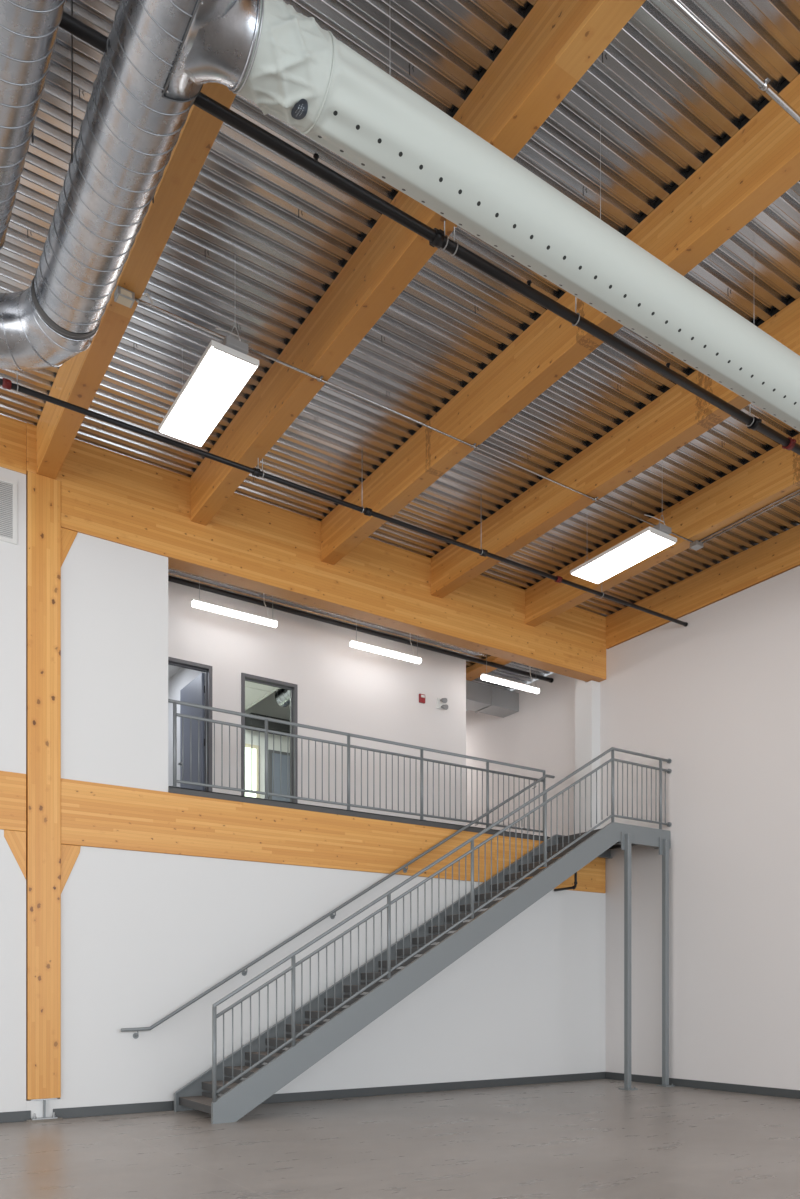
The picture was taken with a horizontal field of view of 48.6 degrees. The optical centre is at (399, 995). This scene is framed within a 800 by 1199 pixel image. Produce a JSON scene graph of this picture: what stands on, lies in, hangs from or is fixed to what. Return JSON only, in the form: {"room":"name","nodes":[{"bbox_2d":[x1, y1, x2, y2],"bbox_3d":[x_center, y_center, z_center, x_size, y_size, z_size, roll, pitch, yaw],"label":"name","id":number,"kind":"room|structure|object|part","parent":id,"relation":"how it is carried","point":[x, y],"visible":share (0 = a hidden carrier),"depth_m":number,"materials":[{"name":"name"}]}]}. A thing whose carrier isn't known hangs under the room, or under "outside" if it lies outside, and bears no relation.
{"room":"empty industrial hall","nodes":[
{"label":"empty industrial hall","id":0,"kind":"room"},
{"bbox_2d":[168,665,276,707],"bbox_3d":[-5.219,-5.230,12.827,7.650,0.100,3.270,0,0,-34],"label":"ceiling","id":1,"kind":"structure","parent":0,"point":[251,695],"depth_m":15.12,"materials":[{"name":"white paint"}]},
{"bbox_2d":[0,467,605,1117],"bbox_3d":[-4.574,-2.159,9.457,18.999,7.059,0.200,0,0,-34],"label":"wall","id":2,"kind":"structure","parent":0,"point":[144,935],"depth_m":10.58,"materials":[{"name":"white paint"}]},
{"bbox_2d":[0,476,16,544],"bbox_3d":[-4.522,-5.237,9.361,0.880,0.685,0.015,0,0,-34],"label":"air vent","id":3,"kind":"object","parent":2,"relation":"in","point":[8,490],"visible":1,"depth_m":9.56,"materials":[{"name":"white metal"}]},
{"bbox_2d":[0,771,25,831],"bbox_3d":[-8.297,-2.105,6.975,10.000,0.630,0.200,0,0,-34],"label":"beam","id":4,"kind":"structure","parent":2,"relation":"on","point":[12,784],"depth_m":9.58,"materials":[{"name":"brown wood"}]},
{"bbox_2d":[0,414,25,473],"bbox_3d":[-8.308,-5.970,6.992,10.000,0.560,0.240,0,0,-34],"label":"girder","id":5,"kind":"object","parent":2,"relation":"on","point":[12,431],"visible":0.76,"depth_m":9.58,"materials":[{"name":"brown wood"}]},
{"bbox_2d":[4,830,25,878],"bbox_3d":[-4.226,-1.525,9.677,0.223,0.526,0.198,0,0,-34],"label":"knee brace","id":6,"kind":"object","parent":2,"relation":"attached to","point":[16,840],"visible":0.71,"depth_m":9.61,"materials":[{"name":"brown wood"}]},
{"bbox_2d":[0,1110,30,1122],"bbox_3d":[-8.236,1.312,6.900,10.070,0.115,0.012,0,0,-34],"label":"baseboard","id":7,"kind":"structure","parent":2,"relation":"attached to","point":[16,1116],"depth_m":9.59,"materials":[{"name":"grey rubber"}]},
{"bbox_2d":[61,528,77,565],"bbox_3d":[-3.756,-4.990,9.989,0.186,0.456,0.198,0,0,-34],"label":"knee brace","id":8,"kind":"object","parent":2,"relation":"attached to","point":[68,536],"visible":0.68,"depth_m":9.89,"materials":[{"name":"brown wood"}]},
{"bbox_2d":[61,844,80,892],"bbox_3d":[-3.743,-1.405,9.997,0.218,0.566,0.198,0,0,-34],"label":"knee brace","id":9,"kind":"object","parent":2,"relation":"attached to","point":[69,853],"visible":0.71,"depth_m":9.89,"materials":[{"name":"brown wood"}]},
{"bbox_2d":[26,423,605,681],"bbox_3d":[-0.402,-5.735,12.236,8.973,1.030,0.260,0,0,-34],"label":"girder","id":10,"kind":"object","parent":2,"relation":"on","point":[249,543],"visible":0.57,"depth_m":11.51,"materials":[{"name":"brown wood"}]},
{"bbox_2d":[53,1072,605,1118],"bbox_3d":[-0.228,1.312,12.212,8.688,0.115,0.012,0,0,-34],"label":"baseboard","id":11,"kind":"structure","parent":2,"relation":"attached to","point":[89,1111],"depth_m":11.95,"materials":[{"name":"grey rubber"}]},
{"bbox_2d":[61,778,605,892],"bbox_3d":[-0.249,-2.055,12.308,8.600,0.730,0.210,0,0,-34],"label":"beam","id":12,"kind":"structure","parent":2,"relation":"on","point":[99,815],"depth_m":11.24,"materials":[{"name":"brown wood"}]},
{"bbox_2d":[554,872,576,890],"bbox_3d":[2.578,-1.934,13.764,0.054,0.592,0.486,0,0,-34],"label":"drain pipe","id":13,"kind":"object","parent":12,"relation":"attached to","point":[575,874],"visible":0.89,"depth_m":13.60,"materials":[{"name":"black metal"}]},
{"bbox_2d":[121,774,554,1038],"bbox_3d":[-0.410,-1.472,12.035,6.731,3.948,0.105,0,0,-34],"label":"handrail","id":14,"kind":"object","parent":2,"relation":"attached to","point":[332,916],"visible":1,"depth_m":11.57,"materials":[{"name":"grey metal"}]},
{"bbox_2d":[168,786,549,840],"bbox_3d":[-0.216,-2.454,12.241,6.119,0.077,0.078,0,0,-34],"label":"trim","id":15,"kind":"structure","parent":2,"relation":"attached to","point":[177,790],"depth_m":11.76,"materials":[{"name":"grey metal"}]},
{"bbox_2d":[168,699,547,836],"bbox_3d":[-0.229,-3.019,12.242,6.090,1.054,0.067,0,0,-34],"label":"guardrail","id":16,"kind":"object","parent":15,"relation":"on","point":[175,702],"visible":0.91,"depth_m":11.93,"materials":[{"name":"grey metal"}]},
{"bbox_3d":[-2.695,-3.009,10.605,0.090,1.033,0.067,0,0,-34],"label":"guard post","id":17,"kind":"part","parent":16,"relation":"part of","materials":[{"name":"grey metal"}]},
{"bbox_3d":[-1.695,-3.009,11.269,0.090,1.033,0.067,0,0,-34],"label":"guard post","id":18,"kind":"part","parent":16,"relation":"part of","materials":[{"name":"grey metal"}]},
{"bbox_3d":[-0.687,-3.009,11.938,0.090,1.033,0.067,0,0,-34],"label":"guard post","id":19,"kind":"part","parent":16,"relation":"part of","materials":[{"name":"grey metal"}]},
{"bbox_3d":[-0.245,-3.488,12.245,6.066,0.116,0.042,0,0,-34],"label":"rail","id":20,"kind":"part","parent":16,"relation":"part of","materials":[{"name":"grey metal"}]},
{"bbox_3d":[-0.218,-3.375,12.262,5.960,0.038,0.038,0,0,-34],"label":"rail","id":21,"kind":"part","parent":16,"relation":"part of","materials":[{"name":"grey metal"}]},
{"bbox_3d":[-0.218,-2.575,12.262,5.960,0.034,0.034,0,0,-34],"label":"rail","id":22,"kind":"part","parent":16,"relation":"part of","materials":[{"name":"grey metal"}]},
{"bbox_3d":[0.317,-3.009,12.604,0.090,1.033,0.067,0,0,-34],"label":"guard post","id":23,"kind":"part","parent":16,"relation":"part of","materials":[{"name":"grey metal"}]},
{"bbox_3d":[1.321,-3.009,13.270,0.090,1.033,0.067,0,0,-34],"label":"guard post","id":24,"kind":"part","parent":16,"relation":"part of","materials":[{"name":"grey metal"}]},
{"bbox_3d":[2.271,-3.009,13.900,0.090,1.033,0.067,0,0,-34],"label":"guard post","id":25,"kind":"part","parent":16,"relation":"part of","materials":[{"name":"grey metal"}]},
{"bbox_2d":[168,581,465,825],"bbox_3d":[-4.128,-4.100,13.533,10.250,3.240,3.500,0,0,-34],"label":"wall","id":26,"kind":"structure","parent":0,"point":[342,687],"depth_m":13.63,"materials":[{"name":"white paint"}]},
{"bbox_2d":[168,657,211,791],"bbox_3d":[-3.320,-3.550,12.569,0.970,2.140,1.040,0,0,-34],"label":"door","id":27,"kind":"structure","parent":26,"relation":"in","point":[199,690],"depth_m":12.56,"materials":[{"name":"grey metal"}]},
{"bbox_2d":[245,743,259,797],"bbox_3d":[-2.797,-3.565,16.366,0.440,2.170,0.047,0,0,-34],"label":"window","id":28,"kind":"structure","parent":26,"relation":"in","point":[247,746],"depth_m":16.38,"materials":[{"name":"beige glass"}]},
{"bbox_3d":[-2.799,-3.580,16.342,0.310,2.000,0.007,0,0,-34],"label":"pane","id":29,"kind":"part","parent":28,"relation":"part of","materials":[{"name":"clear glass"}]},
{"bbox_2d":[245,686,278,710],"bbox_3d":[-2.686,-5.253,14.508,1.630,0.075,3.270,0,0,-34],"label":"trim","id":30,"kind":"structure","parent":26,"relation":"attached to","point":[275,689],"depth_m":15.37,"materials":[{"name":"white paint"}]},
{"bbox_2d":[245,713,289,736],"bbox_3d":[-1.784,-5.020,16.828,2.400,0.220,0.300,0,0,-34],"label":"duct","id":31,"kind":"object","parent":26,"relation":"attached to","point":[252,722],"visible":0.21,"depth_m":16.25,"materials":[{"name":"grey metal"}]},
{"bbox_2d":[241,673,297,802],"bbox_3d":[-1.935,-3.550,12.960,0.890,2.140,0.160,0,0,-34],"label":"door frame","id":32,"kind":"structure","parent":26,"relation":"in","point":[293,688],"depth_m":13.11,"materials":[{"name":"grey metal"}]},
{"bbox_2d":[268,749,289,801],"bbox_3d":[-2.030,-3.545,16.874,1.040,2.130,0.049,0,0,-34],"label":"door","id":33,"kind":"structure","parent":26,"relation":"in","point":[270,752],"depth_m":16.68,"materials":[{"name":"grey metal"}]},
{"bbox_2d":[419,694,424,703],"bbox_3d":[0.362,-4.830,14.381,0.110,0.140,0.049,0,0,-34],"label":"fire alarm","id":34,"kind":"object","parent":26,"relation":"attached to","point":[421,696],"visible":1,"depth_m":14.36,"materials":[{"name":"red plastic"}]},
{"bbox_2d":[437,698,447,709],"bbox_3d":[0.715,-4.793,14.545,0.160,0.214,0.166,0,0,-34],"label":"emergency light","id":35,"kind":"object","parent":26,"relation":"attached to","point":[441,702],"visible":1,"depth_m":14.55,"materials":[{"name":"white plastic"}]},
{"bbox_2d":[168,567,549,691],"bbox_3d":[-3.439,-5.825,14.078,12.000,0.190,6.353,0,0,-34],"label":"ceiling","id":36,"kind":"structure","parent":0,"point":[176,573],"depth_m":13.77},
{"bbox_2d":[191,576,277,627],"bbox_3d":[-2.224,-5.428,11.976,1.220,0.603,0.120,0,0,-34],"label":"strip light","id":37,"kind":"object","parent":36,"relation":"hanging from","point":[196,603],"visible":0.8,"depth_m":11.93,"materials":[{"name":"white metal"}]},
{"bbox_2d":[192,600,276,627],"bbox_3d":[-2.224,-5.159,11.976,1.204,0.066,0.072,0,0,-34],"label":"diffuser","id":38,"kind":"object","parent":37,"relation":"attached to","point":[200,604],"depth_m":11.93,"materials":[{"name":"white plastic"}]},
{"bbox_2d":[275,689,289,706],"bbox_3d":[-1.628,-5.405,15.192,0.314,0.602,1.392,0,0,-45],"label":"spiral duct","id":39,"kind":"object","parent":36,"relation":"hanging from","point":[282,696],"visible":0.15,"depth_m":15.47,"materials":[{"name":"grey metal"}]},
{"bbox_2d":[350,619,421,663],"bbox_3d":[-0.203,-5.428,13.316,1.250,0.603,0.120,0,0,-34],"label":"strip light","id":40,"kind":"object","parent":36,"relation":"hanging from","point":[353,643],"visible":0.81,"depth_m":13.29,"materials":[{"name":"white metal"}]},
{"bbox_2d":[350,641,420,663],"bbox_3d":[-0.203,-5.159,13.316,1.234,0.066,0.072,0,0,-34],"label":"diffuser","id":41,"kind":"object","parent":40,"relation":"attached to","point":[356,644],"depth_m":13.28,"materials":[{"name":"white plastic"}]},
{"bbox_2d":[466,656,511,680],"bbox_3d":[0.449,-5.678,16.809,0.300,0.100,5.500,0,0,-34],"label":"beam","id":42,"kind":"structure","parent":36,"relation":"attached to","point":[473,672],"depth_m":15.27,"materials":[{"name":"brown wood"}]},
{"bbox_2d":[168,575,553,682],"bbox_3d":[-2.305,-5.585,12.366,11.998,0.080,0.080,0,0,-34],"label":"pipe","id":43,"kind":"object","parent":42,"relation":"hanging from","point":[170,578],"visible":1,"depth_m":13.33,"materials":[{"name":"black metal"}]},
{"bbox_2d":[466,680,518,717],"bbox_3d":[1.359,-5.442,16.123,1.736,0.375,0.480,0,0,-34],"label":"duct","id":44,"kind":"object","parent":42,"relation":"hanging from","point":[482,698],"visible":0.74,"depth_m":16.13,"materials":[{"name":"silver metal"}]},
{"bbox_2d":[481,654,539,693],"bbox_3d":[1.838,-5.428,14.671,1.230,0.603,0.120,0,0,-34],"label":"strip light","id":45,"kind":"object","parent":36,"relation":"hanging from","point":[486,677],"visible":0.82,"depth_m":14.62,"materials":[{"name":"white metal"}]},
{"bbox_2d":[481,675,539,693],"bbox_3d":[1.838,-5.159,14.671,1.214,0.066,0.072,0,0,-34],"label":"diffuser","id":46,"kind":"object","parent":45,"relation":"attached to","point":[490,678],"depth_m":14.63,"materials":[{"name":"white plastic"}]},
{"bbox_2d":[0,0,799,616],"bbox_3d":[0.821,-6.322,1.579,19.280,0.235,19.373,0,0,-34],"label":"ceiling","id":47,"kind":"structure","parent":0,"point":[256,240],"depth_m":7.72,"materials":[{"name":"grey metal"}]},
{"bbox_2d":[0,0,64,249],"bbox_3d":[-2.624,-5.615,3.027,3.259,1.268,6.527,0,0,-34],"label":"spiral duct","id":48,"kind":"object","parent":47,"relation":"hanging from","point":[28,28],"visible":1,"depth_m":4.84,"materials":[{"name":"grey metal"}]},
{"bbox_2d":[0,0,260,371],"bbox_3d":[-2.465,-5.612,3.495,4.167,1.275,7.131,0,0,-34],"label":"spiral duct","id":49,"kind":"object","parent":47,"relation":"hanging from","point":[158,57],"visible":1,"depth_m":5.32,"materials":[{"name":"grey metal"}]},
{"bbox_3d":[-2.038,-5.715,5.499,0.009,1.069,0.010,0,0,-34],"label":"hanger rod","id":50,"kind":"part","parent":49,"relation":"part of","materials":[{"name":"grey metal"}]},
{"bbox_3d":[-0.990,-5.230,4.556,0.307,0.502,0.930,0,0,-34],"label":"saddle plate","id":51,"kind":"part","parent":49,"relation":"part of","materials":[{"name":"silver metal"}]},
{"bbox_2d":[37,82,235,478],"bbox_3d":[0.519,-6.008,3.092,0.200,0.575,16.000,0,0,-34],"label":"roof beam","id":52,"kind":"structure","parent":47,"relation":"attached to","point":[77,381],"depth_m":7.10,"materials":[{"name":"brown wood"}]},
{"bbox_2d":[158,326,258,446],"bbox_3d":[-1.746,-5.814,8.000,0.430,0.869,1.395,0,0,-34],"label":"ceiling light","id":53,"kind":"object","parent":47,"relation":"hanging from","point":[223,370],"visible":1,"depth_m":7.87,"materials":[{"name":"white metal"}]},
{"bbox_2d":[0,371,687,626],"bbox_3d":[-1.123,-5.885,9.670,12.985,0.728,0.112,0,0,-34],"label":"pipe","id":54,"kind":"object","parent":47,"relation":"hanging from","point":[6,383],"visible":0.98,"depth_m":9.66,"materials":[{"name":"black metal"}]},
{"bbox_2d":[190,0,645,525],"bbox_3d":[1.978,-6.008,4.059,0.200,0.575,16.000,0,0,-34],"label":"roof beam","id":55,"kind":"structure","parent":47,"relation":"attached to","point":[556,42],"depth_m":7.00,"materials":[{"name":"brown wood"}]},
{"bbox_2d":[59,11,799,454],"bbox_3d":[0.750,-5.880,6.814,12.950,0.738,0.132,0,0,-34],"label":"pipe","id":56,"kind":"object","parent":47,"relation":"hanging from","point":[437,238],"visible":0.8,"depth_m":6.47,"materials":[{"name":"black metal"}]},
{"bbox_2d":[232,0,799,431],"bbox_3d":[2.860,-5.614,7.310,8.958,1.270,0.506,0,0,-34],"label":"duct","id":57,"kind":"object","parent":47,"relation":"hanging from","point":[298,73],"visible":0.98,"depth_m":5.67,"materials":[{"name":"white fabric"}]},
{"bbox_2d":[321,73,799,564],"bbox_3d":[3.461,-6.008,5.043,0.200,0.575,16.000,0,0,-34],"label":"roof beam","id":58,"kind":"structure","parent":47,"relation":"attached to","point":[751,169],"depth_m":7.91,"materials":[{"name":"brown wood"}]},
{"bbox_2d":[114,285,702,550],"bbox_3d":[0.750,-5.723,9.188,7.325,0.156,0.115,0,0,-34],"label":"conduit","id":59,"kind":"object","parent":58,"relation":"attached to","point":[123,296],"visible":1,"depth_m":8.33,"materials":[{"name":"silver metal"}]},
{"bbox_2d":[667,0,799,123],"bbox_3d":[2.236,-5.698,5.514,11.990,0.042,0.070,0,0,-34],"label":"conduit","id":60,"kind":"object","parent":58,"relation":"attached to","point":[763,85],"visible":1,"depth_m":5.38,"materials":[{"name":"silver metal"}]},
{"bbox_2d":[431,297,799,597],"bbox_3d":[4.944,-6.008,6.027,0.200,0.575,16.000,0,0,-34],"label":"roof beam","id":61,"kind":"structure","parent":47,"relation":"attached to","point":[675,418],"depth_m":9.94,"materials":[{"name":"brown wood"}]},
{"bbox_2d":[570,514,676,583],"bbox_3d":[2.743,-5.814,10.900,0.490,0.869,1.325,0,0,-34],"label":"ceiling light","id":62,"kind":"object","parent":47,"relation":"hanging from","point":[649,541],"visible":1,"depth_m":10.79,"materials":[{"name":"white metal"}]},
{"bbox_2d":[525,431,799,626],"bbox_3d":[6.428,-6.008,7.011,0.200,0.575,16.000,0,0,-34],"label":"roof beam","id":63,"kind":"structure","parent":47,"relation":"attached to","point":[773,475],"depth_m":10.96,"materials":[{"name":"brown wood"}]},
{"bbox_2d":[699,489,799,543],"bbox_3d":[4.745,-5.708,9.687,0.084,0.019,3.480,0,0,-34],"label":"conduit","id":64,"kind":"object","parent":63,"relation":"attached to","point":[798,489],"visible":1,"depth_m":10.53,"materials":[{"name":"silver metal"}]},
{"bbox_2d":[0,1079,799,1198],"bbox_3d":[0.789,1.470,1.645,19.300,0.200,19.250,0,0,-34],"label":"floor","id":65,"kind":"structure","parent":0,"point":[583,1139],"depth_m":7.88,"materials":[{"name":"concrete"}]},
{"bbox_2d":[26,471,62,1121],"bbox_3d":[-3.945,-2.175,9.780,0.370,7.090,0.336,0,0,-34],"label":"column","id":66,"kind":"structure","parent":65,"relation":"on","point":[43,494],"depth_m":9.72,"materials":[{"name":"brown wood"}]},
{"bbox_3d":[-3.973,1.142,9.832,0.275,0.012,0.200,0,0,-34],"label":"cap plate","id":67,"kind":"part","parent":66,"relation":"part of","materials":[{"name":"silver metal"}]},
{"bbox_3d":[-3.915,1.244,9.744,0.015,0.192,0.049,0,0,-34],"label":"knife plate","id":68,"kind":"part","parent":66,"relation":"part of","materials":[{"name":"grey paint"}]},
{"bbox_3d":[-3.907,1.349,9.719,0.260,0.018,0.099,0,0,-34],"label":"plate","id":69,"kind":"part","parent":66,"relation":"part of","materials":[{"name":"silver metal"}]},
{"bbox_2d":[174,747,674,1123],"bbox_3d":[0.746,-1.125,11.966,7.356,4.991,1.440,0,0,-34],"label":"staircase","id":70,"kind":"structure","parent":65,"relation":"on","point":[239,1097],"depth_m":11.24,"materials":[{"name":"grey metal"}]},
{"bbox_3d":[-1.987,0.627,9.475,0.046,1.018,0.046,0,0,-34],"label":"guard post","id":71,"kind":"part","parent":70,"relation":"part of","materials":[{"name":"grey metal"}]},
{"bbox_3d":[-1.204,0.056,9.995,0.046,1.018,0.046,0,0,-34],"label":"guard post","id":72,"kind":"part","parent":70,"relation":"part of","materials":[{"name":"grey metal"}]},
{"bbox_3d":[-0.134,-0.724,10.704,0.046,1.018,0.046,0,0,-34],"label":"guard post","id":73,"kind":"part","parent":70,"relation":"part of","materials":[{"name":"grey metal"}]},
{"bbox_3d":[1.050,-1.253,11.490,7.331,4.706,0.042,0,0,-34],"label":"rail","id":74,"kind":"part","parent":70,"relation":"part of","materials":[{"name":"grey metal"}]},
{"bbox_3d":[1.054,-1.597,11.493,7.320,3.703,0.038,0,0,-34],"label":"rail","id":75,"kind":"part","parent":70,"relation":"part of","materials":[{"name":"grey metal"}]},
{"bbox_3d":[1.063,-0.790,11.499,7.299,3.684,0.034,0,0,-34],"label":"rail","id":76,"kind":"part","parent":70,"relation":"part of","materials":[{"name":"grey metal"}]},
{"bbox_3d":[0.933,-1.501,11.412,0.046,1.018,0.046,0,0,-34],"label":"guard post","id":77,"kind":"part","parent":70,"relation":"part of","materials":[{"name":"grey metal"}]},
{"bbox_3d":[1.988,-2.271,12.112,0.046,1.018,0.046,0,0,-34],"label":"guard post","id":78,"kind":"part","parent":70,"relation":"part of","materials":[{"name":"grey metal"}]},
{"bbox_3d":[3.087,-3.047,12.841,0.046,1.055,0.046,0,0,-34],"label":"guard post","id":79,"kind":"part","parent":70,"relation":"part of","materials":[{"name":"grey metal"}]},
{"bbox_3d":[3.259,-2.260,13.004,0.165,0.260,0.148,0,0,-34],"label":"bracket plate","id":80,"kind":"part","parent":70,"relation":"part of","materials":[{"name":"grey paint"}]},
{"bbox_3d":[3.330,-0.504,12.937,0.076,3.721,0.076,0,0,-34],"label":"landing post","id":81,"kind":"part","parent":70,"relation":"part of","materials":[{"name":"grey metal"}]},
{"bbox_3d":[3.946,-2.260,13.460,0.165,0.260,0.148,0,0,-34],"label":"bracket plate","id":82,"kind":"part","parent":70,"relation":"part of","materials":[{"name":"grey paint"}]},
{"bbox_3d":[3.950,-3.049,13.414,0.046,1.062,0.046,0,0,-34],"label":"guard post","id":83,"kind":"part","parent":70,"relation":"part of","materials":[{"name":"grey metal"}]},
{"bbox_3d":[4.018,-0.504,13.393,0.076,3.721,0.076,0,0,-34],"label":"landing post","id":84,"kind":"part","parent":70,"relation":"part of","materials":[{"name":"grey metal"}]},
{"bbox_3d":[4.021,1.363,13.389,0.200,0.013,0.190,0,0,-34],"label":"foot plate","id":85,"kind":"part","parent":70,"relation":"part of","materials":[{"name":"grey paint"}]},
{"bbox_2d":[575,679,599,833],"bbox_3d":[3.143,-4.100,14.828,0.199,3.240,0.380,0,0,-34],"label":"wall pier","id":86,"kind":"object","parent":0,"point":[587,694],"visible":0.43,"depth_m":14.71,"materials":[{"name":"white paint"}]},
{"bbox_2d":[466,566,799,1089],"bbox_3d":[6.978,-2.170,9.501,0.300,7.080,25.500,0,0,-34],"label":"wall","id":87,"kind":"structure","parent":0,"point":[717,696],"depth_m":13.05,"materials":[{"name":"white paint"}]},
{"bbox_2d":[606,524,799,648],"bbox_3d":[7.898,-5.985,7.987,0.200,0.530,16.000,0,0,-34],"label":"roof beam","id":88,"kind":"structure","parent":87,"relation":"on","point":[779,554],"depth_m":12.89,"materials":[{"name":"brown wood"}]},
{"bbox_2d":[606,1072,799,1098],"bbox_3d":[8.645,1.312,6.706,0.012,0.115,19.000,0,0,-34],"label":"baseboard","id":89,"kind":"structure","parent":87,"relation":"attached to","point":[778,1092],"depth_m":12.83,"materials":[{"name":"grey rubber"}]}
]}

